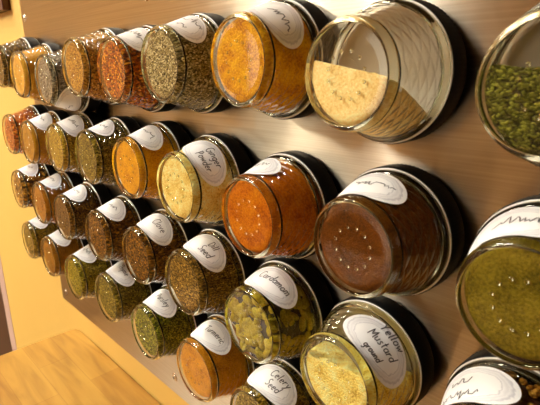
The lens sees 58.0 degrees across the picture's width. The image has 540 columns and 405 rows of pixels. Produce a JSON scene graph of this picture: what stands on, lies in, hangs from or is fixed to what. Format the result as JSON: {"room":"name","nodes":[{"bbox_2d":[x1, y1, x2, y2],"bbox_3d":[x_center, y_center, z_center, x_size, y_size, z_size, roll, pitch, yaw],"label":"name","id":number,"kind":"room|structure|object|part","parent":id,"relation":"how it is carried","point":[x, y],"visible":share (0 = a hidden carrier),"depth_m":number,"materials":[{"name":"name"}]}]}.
{"room":"kitchen","nodes":[
{"label":"kitchen","id":0,"kind":"room"},
{"bbox_2d":[0,0,188,404],"bbox_3d":[0.369,0.002,0.017,0.108,2.502,2.630,-15,21,-41],"label":"wall","id":1,"kind":"structure","parent":0,"point":[39,310],"depth_m":0.82,"materials":[{"name":"yellow paint"}]},
{"bbox_2d":[0,0,10,12],"bbox_3d":[-0.459,-0.463,0.715,0.011,0.364,0.285,-15,21,-41],"label":"picture frame","id":2,"kind":"object","parent":1,"relation":"attached to","point":[4,4],"visible":1,"depth_m":0.66,"materials":[{"name":"brown wood"}]},
{"bbox_2d":[0,286,11,355],"bbox_3d":[-0.879,-0.078,1.368,0.034,1.980,0.925,-15,21,-41],"label":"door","id":3,"kind":"structure","parent":1,"relation":"in","point":[5,342],"depth_m":1.23,"materials":[{"name":"brown wood"}]},
{"bbox_2d":[0,257,16,350],"bbox_3d":[-0.556,0.013,1.018,0.055,1.980,0.045,-15,21,-41],"label":"trim","id":4,"kind":"structure","parent":1,"relation":"attached to","point":[2,280],"depth_m":1.06,"materials":[{"name":"pink paint"}]},
{"bbox_2d":[19,0,539,404],"bbox_3d":[0.024,0.034,0.327,0.005,0.423,1.008,-15,21,-41],"label":"panel","id":5,"kind":"object","parent":1,"relation":"attached to","point":[482,178],"visible":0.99,"depth_m":0.28,"materials":[{"name":"beige"}]},
{"bbox_2d":[0,37,39,89],"bbox_3d":[-0.313,-0.170,0.607,0.048,0.069,0.069,-15,21,-41],"label":"spice jar","id":6,"kind":"object","parent":5,"relation":"attached to","point":[6,50],"visible":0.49,"depth_m":0.59,"materials":[{"name":"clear glass"}]},
{"bbox_3d":[-0.302,-0.173,0.617,0.014,0.069,0.069,-15,21,-41],"label":"lid","id":7,"kind":"part","parent":6,"relation":"part of","materials":[{"name":"black plastic"}]},
{"bbox_2d":[2,104,48,154],"bbox_3d":[-0.313,-0.091,0.630,0.048,0.069,0.069,-15,21,-41],"label":"spice jar","id":8,"kind":"object","parent":5,"relation":"attached to","point":[11,123],"visible":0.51,"depth_m":0.61,"materials":[{"name":"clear glass"}]},
{"bbox_3d":[-0.301,-0.094,0.641,0.014,0.069,0.069,-15,21,-41],"label":"lid","id":9,"kind":"part","parent":8,"relation":"part of","materials":[{"name":"black plastic"}]},
{"bbox_2d":[11,163,58,207],"bbox_3d":[-0.311,-0.022,0.649,0.048,0.069,0.069,-15,21,-41],"label":"spice jar","id":10,"kind":"object","parent":5,"relation":"attached to","point":[23,179],"visible":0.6,"depth_m":0.63,"materials":[{"name":"clear glass"}]},
{"bbox_3d":[-0.300,-0.025,0.660,0.014,0.069,0.069,-15,21,-41],"label":"lid","id":11,"kind":"part","parent":10,"relation":"part of","materials":[{"name":"black plastic"}]},
{"bbox_2d":[10,43,62,102],"bbox_3d":[-0.264,-0.147,0.559,0.048,0.069,0.069,-15,21,-41],"label":"spice jar","id":12,"kind":"object","parent":5,"relation":"attached to","point":[22,64],"visible":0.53,"depth_m":0.54,"materials":[{"name":"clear glass"}]},
{"bbox_3d":[-0.253,-0.150,0.569,0.014,0.069,0.069,-15,21,-41],"label":"lid","id":13,"kind":"part","parent":12,"relation":"part of","materials":[{"name":"black plastic"}]},
{"bbox_2d":[22,216,57,258],"bbox_3d":[-0.303,0.046,0.661,0.048,0.069,0.069,-15,21,-41],"label":"spice jar","id":14,"kind":"object","parent":5,"relation":"attached to","point":[33,230],"visible":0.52,"depth_m":0.64,"materials":[{"name":"clear glass"}]},
{"bbox_2d":[20,110,69,164],"bbox_3d":[-0.265,-0.074,0.581,0.048,0.069,0.069,-15,21,-41],"label":"spice jar","id":15,"kind":"object","parent":5,"relation":"attached to","point":[32,131],"visible":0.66,"depth_m":0.56,"materials":[{"name":"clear glass"}]},
{"bbox_3d":[-0.253,-0.077,0.592,0.014,0.069,0.069,-15,21,-41],"label":"lid","id":16,"kind":"part","parent":15,"relation":"part of","materials":[{"name":"black plastic"}]},
{"bbox_2d":[31,171,82,223],"bbox_3d":[-0.257,-0.003,0.595,0.048,0.069,0.069,-15,21,-41],"label":"spice jar","id":17,"kind":"object","parent":5,"relation":"attached to","point":[44,192],"visible":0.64,"depth_m":0.57,"materials":[{"name":"clear glass"}]},
{"bbox_3d":[-0.246,-0.006,0.605,0.014,0.069,0.069,-15,21,-41],"label":"lid","id":18,"kind":"part","parent":17,"relation":"part of","materials":[{"name":"black plastic"}]},
{"bbox_2d":[41,230,88,276],"bbox_3d":[-0.254,0.062,0.610,0.048,0.069,0.069,-15,21,-41],"label":"spice jar","id":19,"kind":"object","parent":5,"relation":"attached to","point":[55,249],"visible":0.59,"depth_m":0.59,"materials":[{"name":"clear glass"}]},
{"bbox_3d":[-0.242,0.059,0.620,0.014,0.069,0.069,-15,21,-41],"label":"lid","id":20,"kind":"part","parent":19,"relation":"part of","materials":[{"name":"black plastic"}]},
{"bbox_2d":[35,49,100,111],"bbox_3d":[-0.209,-0.127,0.503,0.048,0.069,0.069,-15,21,-41],"label":"spice jar","id":21,"kind":"object","parent":5,"relation":"attached to","point":[51,85],"visible":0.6,"depth_m":0.49,"materials":[{"name":"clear glass"}]},
{"bbox_3d":[-0.198,-0.130,0.514,0.014,0.069,0.069,-15,21,-41],"label":"lid","id":22,"kind":"part","parent":21,"relation":"part of","materials":[{"name":"black plastic"}]},
{"bbox_2d":[46,112,102,173],"bbox_3d":[-0.205,-0.061,0.518,0.048,0.069,0.069,-15,21,-41],"label":"spice jar","id":23,"kind":"object","parent":5,"relation":"attached to","point":[61,135],"visible":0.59,"depth_m":0.50,"materials":[{"name":"clear glass"}]},
{"bbox_3d":[-0.193,-0.064,0.529,0.014,0.069,0.069,-15,21,-41],"label":"lid","id":24,"kind":"part","parent":23,"relation":"part of","materials":[{"name":"black plastic"}]},
{"bbox_2d":[53,180,111,239],"bbox_3d":[-0.208,0.012,0.544,0.048,0.069,0.069,-15,21,-41],"label":"spice jar","id":25,"kind":"object","parent":5,"relation":"attached to","point":[71,208],"visible":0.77,"depth_m":0.52,"materials":[{"name":"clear glass"}]},
{"bbox_3d":[-0.197,0.009,0.554,0.014,0.069,0.069,-15,21,-41],"label":"lid","id":26,"kind":"part","parent":25,"relation":"part of","materials":[{"name":"black plastic"}]},
{"bbox_2d":[65,244,121,298],"bbox_3d":[-0.201,0.079,0.556,0.048,0.069,0.069,-15,21,-41],"label":"spice jar","id":27,"kind":"object","parent":5,"relation":"attached to","point":[82,269],"visible":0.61,"depth_m":0.53,"materials":[{"name":"clear glass"}]},
{"bbox_3d":[-0.206,0.081,0.551,0.033,0.067,0.067,-15,16,-41],"label":"glass","id":28,"kind":"part","parent":27,"relation":"part of","materials":[{"name":"clear glass"}]},
{"bbox_3d":[-0.189,0.076,0.566,0.014,0.069,0.069,-15,21,-41],"label":"lid","id":29,"kind":"part","parent":27,"relation":"part of","materials":[{"name":"black plastic"}]},
{"bbox_2d":[62,27,124,104],"bbox_3d":[-0.156,-0.124,0.445,0.048,0.069,0.069,-15,21,-41],"label":"spice jar","id":30,"kind":"object","parent":5,"relation":"attached to","point":[79,57],"visible":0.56,"depth_m":0.43,"materials":[{"name":"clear glass"}]},
{"bbox_3d":[-0.145,-0.127,0.455,0.014,0.069,0.069,-15,21,-41],"label":"lid","id":31,"kind":"part","parent":30,"relation":"part of","materials":[{"name":"clear glass"}]},
{"bbox_2d":[75,116,140,186],"bbox_3d":[-0.152,-0.046,0.463,0.048,0.069,0.069,-15,21,-41],"label":"spice jar","id":32,"kind":"object","parent":5,"relation":"attached to","point":[94,148],"visible":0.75,"depth_m":0.44,"materials":[{"name":"clear glass"}]},
{"bbox_3d":[-0.140,-0.049,0.473,0.014,0.069,0.069,-15,21,-41],"label":"lid","id":33,"kind":"part","parent":32,"relation":"part of","materials":[{"name":"black plastic"}]},
{"bbox_2d":[85,193,151,260],"bbox_3d":[-0.150,0.028,0.483,0.048,0.069,0.069,-15,21,-41],"label":"spice jar","id":34,"kind":"object","parent":5,"relation":"attached to","point":[105,228],"visible":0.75,"depth_m":0.46,"materials":[{"name":"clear glass"}]},
{"bbox_3d":[-0.138,0.025,0.493,0.014,0.069,0.069,-15,21,-41],"label":"lid","id":35,"kind":"part","parent":34,"relation":"part of","materials":[{"name":"black plastic"}]},
{"bbox_2d":[95,259,162,321],"bbox_3d":[-0.144,0.090,0.496,0.048,0.069,0.069,-15,21,-41],"label":"spice jar","id":36,"kind":"object","parent":5,"relation":"attached to","point":[118,293],"visible":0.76,"depth_m":0.47,"materials":[{"name":"clear glass"}]},
{"bbox_3d":[-0.133,0.087,0.506,0.014,0.069,0.069,-15,21,-41],"label":"lid","id":37,"kind":"part","parent":36,"relation":"part of","materials":[{"name":"black plastic"}]},
{"bbox_2d":[97,25,175,112],"bbox_3d":[-0.106,-0.107,0.393,0.048,0.069,0.069,-15,21,-41],"label":"spice jar","id":38,"kind":"object","parent":5,"relation":"attached to","point":[120,75],"visible":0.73,"depth_m":0.38,"materials":[{"name":"clear glass"}]},
{"bbox_3d":[-0.094,-0.110,0.403,0.014,0.069,0.069,-15,21,-41],"label":"lid","id":39,"kind":"part","parent":38,"relation":"part of","materials":[{"name":"black plastic"}]},
{"bbox_2d":[112,120,191,200],"bbox_3d":[-0.099,-0.032,0.407,0.048,0.069,0.069,-15,21,-41],"label":"spice jar","id":40,"kind":"object","parent":5,"relation":"attached to","point":[135,162],"visible":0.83,"depth_m":0.39,"materials":[{"name":"clear glass"}]},
{"bbox_3d":[-0.087,-0.035,0.418,0.014,0.069,0.069,-15,21,-41],"label":"lid","id":41,"kind":"part","parent":40,"relation":"part of","materials":[{"name":"black plastic"}]},
{"bbox_2d":[122,208,198,284],"bbox_3d":[-0.096,0.041,0.427,0.048,0.069,0.069,-15,21,-41],"label":"spice jar","id":42,"kind":"object","parent":5,"relation":"attached to","point":[146,249],"visible":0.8,"depth_m":0.41,"materials":[{"name":"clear glass"}]},
{"bbox_3d":[-0.085,0.038,0.437,0.014,0.069,0.069,-15,21,-41],"label":"lid","id":43,"kind":"part","parent":42,"relation":"part of","materials":[{"name":"black plastic"}]},
{"bbox_2d":[131,284,207,359],"bbox_3d":[-0.093,0.110,0.444,0.048,0.069,0.069,-15,21,-41],"label":"spice jar","id":44,"kind":"object","parent":5,"relation":"attached to","point":[159,326],"visible":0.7,"depth_m":0.42,"materials":[{"name":"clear glass"}]},
{"bbox_3d":[-0.082,0.107,0.455,0.014,0.069,0.069,-15,21,-41],"label":"lid","id":45,"kind":"part","parent":44,"relation":"part of","materials":[{"name":"black plastic"}]},
{"bbox_2d":[141,12,233,113],"bbox_3d":[-0.057,-0.097,0.341,0.048,0.069,0.069,-15,21,-41],"label":"spice jar","id":46,"kind":"object","parent":5,"relation":"attached to","point":[176,60],"visible":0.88,"depth_m":0.32,"materials":[{"name":"clear glass"}]},
{"bbox_3d":[-0.045,-0.100,0.351,0.014,0.069,0.069,-15,21,-41],"label":"lid","id":47,"kind":"part","parent":46,"relation":"part of","materials":[{"name":"black plastic"}]},
{"bbox_2d":[157,132,251,225],"bbox_3d":[-0.050,-0.015,0.357,0.048,0.069,0.069,-15,21,-41],"label":"spice jar","id":48,"kind":"object","parent":5,"relation":"attached to","point":[192,183],"visible":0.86,"depth_m":0.34,"materials":[{"name":"clear glass"}]},
{"bbox_3d":[-0.038,-0.018,0.368,0.014,0.069,0.069,-15,21,-41],"label":"lid","id":49,"kind":"part","parent":48,"relation":"part of","materials":[{"name":"black plastic"}]},
{"bbox_2d":[165,225,256,315],"bbox_3d":[-0.048,0.056,0.376,0.048,0.069,0.069,-15,21,-41],"label":"spice jar","id":50,"kind":"object","parent":5,"relation":"attached to","point":[201,275],"visible":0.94,"depth_m":0.36,"materials":[{"name":"clear glass"}]},
{"bbox_3d":[-0.036,0.052,0.387,0.014,0.069,0.069,-15,21,-41],"label":"lid","id":51,"kind":"part","parent":50,"relation":"part of","materials":[{"name":"black plastic"}]},
{"bbox_2d":[176,312,258,401],"bbox_3d":[-0.041,0.126,0.391,0.048,0.069,0.069,-15,21,-41],"label":"spice jar","id":52,"kind":"object","parent":5,"relation":"attached to","point":[210,364],"visible":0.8,"depth_m":0.37,"materials":[{"name":"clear glass"}]},
{"bbox_3d":[-0.030,0.122,0.401,0.014,0.069,0.069,-15,21,-41],"label":"lid","id":53,"kind":"part","parent":52,"relation":"part of","materials":[{"name":"black plastic"}]},
{"bbox_2d":[211,0,336,119],"bbox_3d":[-0.001,-0.082,0.282,0.048,0.069,0.069,-15,21,-41],"label":"spice jar","id":54,"kind":"object","parent":5,"relation":"attached to","point":[260,58],"visible":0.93,"depth_m":0.26,"materials":[{"name":"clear glass"}]},
{"bbox_3d":[0.011,-0.085,0.293,0.014,0.069,0.069,-15,21,-41],"label":"lid","id":55,"kind":"part","parent":54,"relation":"part of","materials":[{"name":"black plastic"}]},
{"bbox_2d":[230,356,323,404],"bbox_3d":[0.005,0.145,0.344,0.048,0.069,0.069,-15,21,-41],"label":"spice jar","id":56,"kind":"object","parent":5,"relation":"attached to","point":[275,382],"visible":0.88,"depth_m":0.33,"materials":[{"name":"clear glass"}]},
{"bbox_3d":[0.017,0.142,0.355,0.014,0.069,0.069,-15,21,-41],"label":"lid","id":57,"kind":"part","parent":56,"relation":"part of","materials":[{"name":"black plastic"}]},
{"bbox_2d":[225,256,333,363],"bbox_3d":[0.003,0.074,0.325,0.048,0.069,0.069,-15,21,-41],"label":"spice jar","id":58,"kind":"object","parent":5,"relation":"attached to","point":[284,302],"visible":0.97,"depth_m":0.31,"materials":[{"name":"clear glass"}]},
{"bbox_3d":[0.015,0.071,0.335,0.014,0.069,0.069,-15,21,-41],"label":"lid","id":59,"kind":"part","parent":58,"relation":"part of","materials":[{"name":"black plastic"}]},
{"bbox_2d":[221,150,337,258],"bbox_3d":[0.003,0.004,0.304,0.048,0.069,0.069,-15,21,-41],"label":"spice jar","id":60,"kind":"object","parent":5,"relation":"attached to","point":[274,207],"visible":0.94,"depth_m":0.28,"materials":[{"name":"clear glass"}]},
{"bbox_3d":[0.015,0.001,0.314,0.014,0.069,0.069,-15,21,-41],"label":"lid","id":61,"kind":"part","parent":60,"relation":"part of","materials":[{"name":"black plastic"}]},
{"bbox_2d":[300,292,433,404],"bbox_3d":[0.051,0.091,0.276,0.048,0.069,0.069,-15,21,-41],"label":"spice jar","id":62,"kind":"object","parent":5,"relation":"attached to","point":[371,351],"visible":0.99,"depth_m":0.26,"materials":[{"name":"clear glass"}]},
{"bbox_2d":[305,0,466,143],"bbox_3d":[0.050,-0.061,0.231,0.048,0.069,0.069,-15,21,-41],"label":"spice jar","id":63,"kind":"object","parent":5,"relation":"attached to","point":[396,72],"visible":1,"depth_m":0.22,"materials":[{"name":"clear glass"}]},
{"bbox_2d":[314,164,464,297],"bbox_3d":[0.056,0.017,0.248,0.048,0.069,0.069,-15,21,-41],"label":"spice jar","id":64,"kind":"object","parent":5,"relation":"attached to","point":[396,229],"visible":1,"depth_m":0.23,"materials":[{"name":"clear glass"}]},
{"bbox_2d":[441,346,539,404],"bbox_3d":[0.106,0.106,0.219,0.048,0.069,0.069,-15,21,-41],"label":"spice jar","id":65,"kind":"object","parent":5,"relation":"attached to","point":[483,378],"visible":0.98,"depth_m":0.21,"materials":[{"name":"clear glass"}]},
{"bbox_3d":[0.118,0.103,0.229,0.014,0.069,0.069,-15,21,-41],"label":"lid","id":66,"kind":"part","parent":65,"relation":"part of","materials":[{"name":"black plastic"}]},
{"bbox_2d":[455,194,539,370],"bbox_3d":[0.109,0.034,0.194,0.048,0.069,0.069,-15,21,-41],"label":"spice jar","id":67,"kind":"object","parent":5,"relation":"attached to","point":[502,282],"visible":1,"depth_m":0.18,"materials":[{"name":"clear glass"}]},
{"bbox_3d":[0.120,0.031,0.205,0.014,0.069,0.069,-15,21,-41],"label":"lid","id":68,"kind":"part","parent":67,"relation":"part of","materials":[{"name":"black plastic"}]},
{"bbox_2d":[475,3,539,166],"bbox_3d":[0.107,-0.042,0.173,0.048,0.069,0.069,-15,21,-41],"label":"spice jar","id":69,"kind":"object","parent":5,"relation":"attached to","point":[512,84],"visible":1,"depth_m":0.17,"materials":[{"name":"clear glass"}]},
{"bbox_3d":[-1.571,1.277,0.312,3.096,0.036,5.220,-15,21,-41],"label":"floor","id":70,"kind":"structure","parent":0,"visible":0},
{"bbox_2d":[0,329,160,404],"bbox_3d":[-0.204,0.762,0.321,0.632,0.898,0.897,-15,21,-41],"label":"table","id":71,"kind":"object","parent":70,"relation":"on","point":[66,368],"visible":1,"depth_m":0.61,"materials":[{"name":"brown wood"}]}
]}

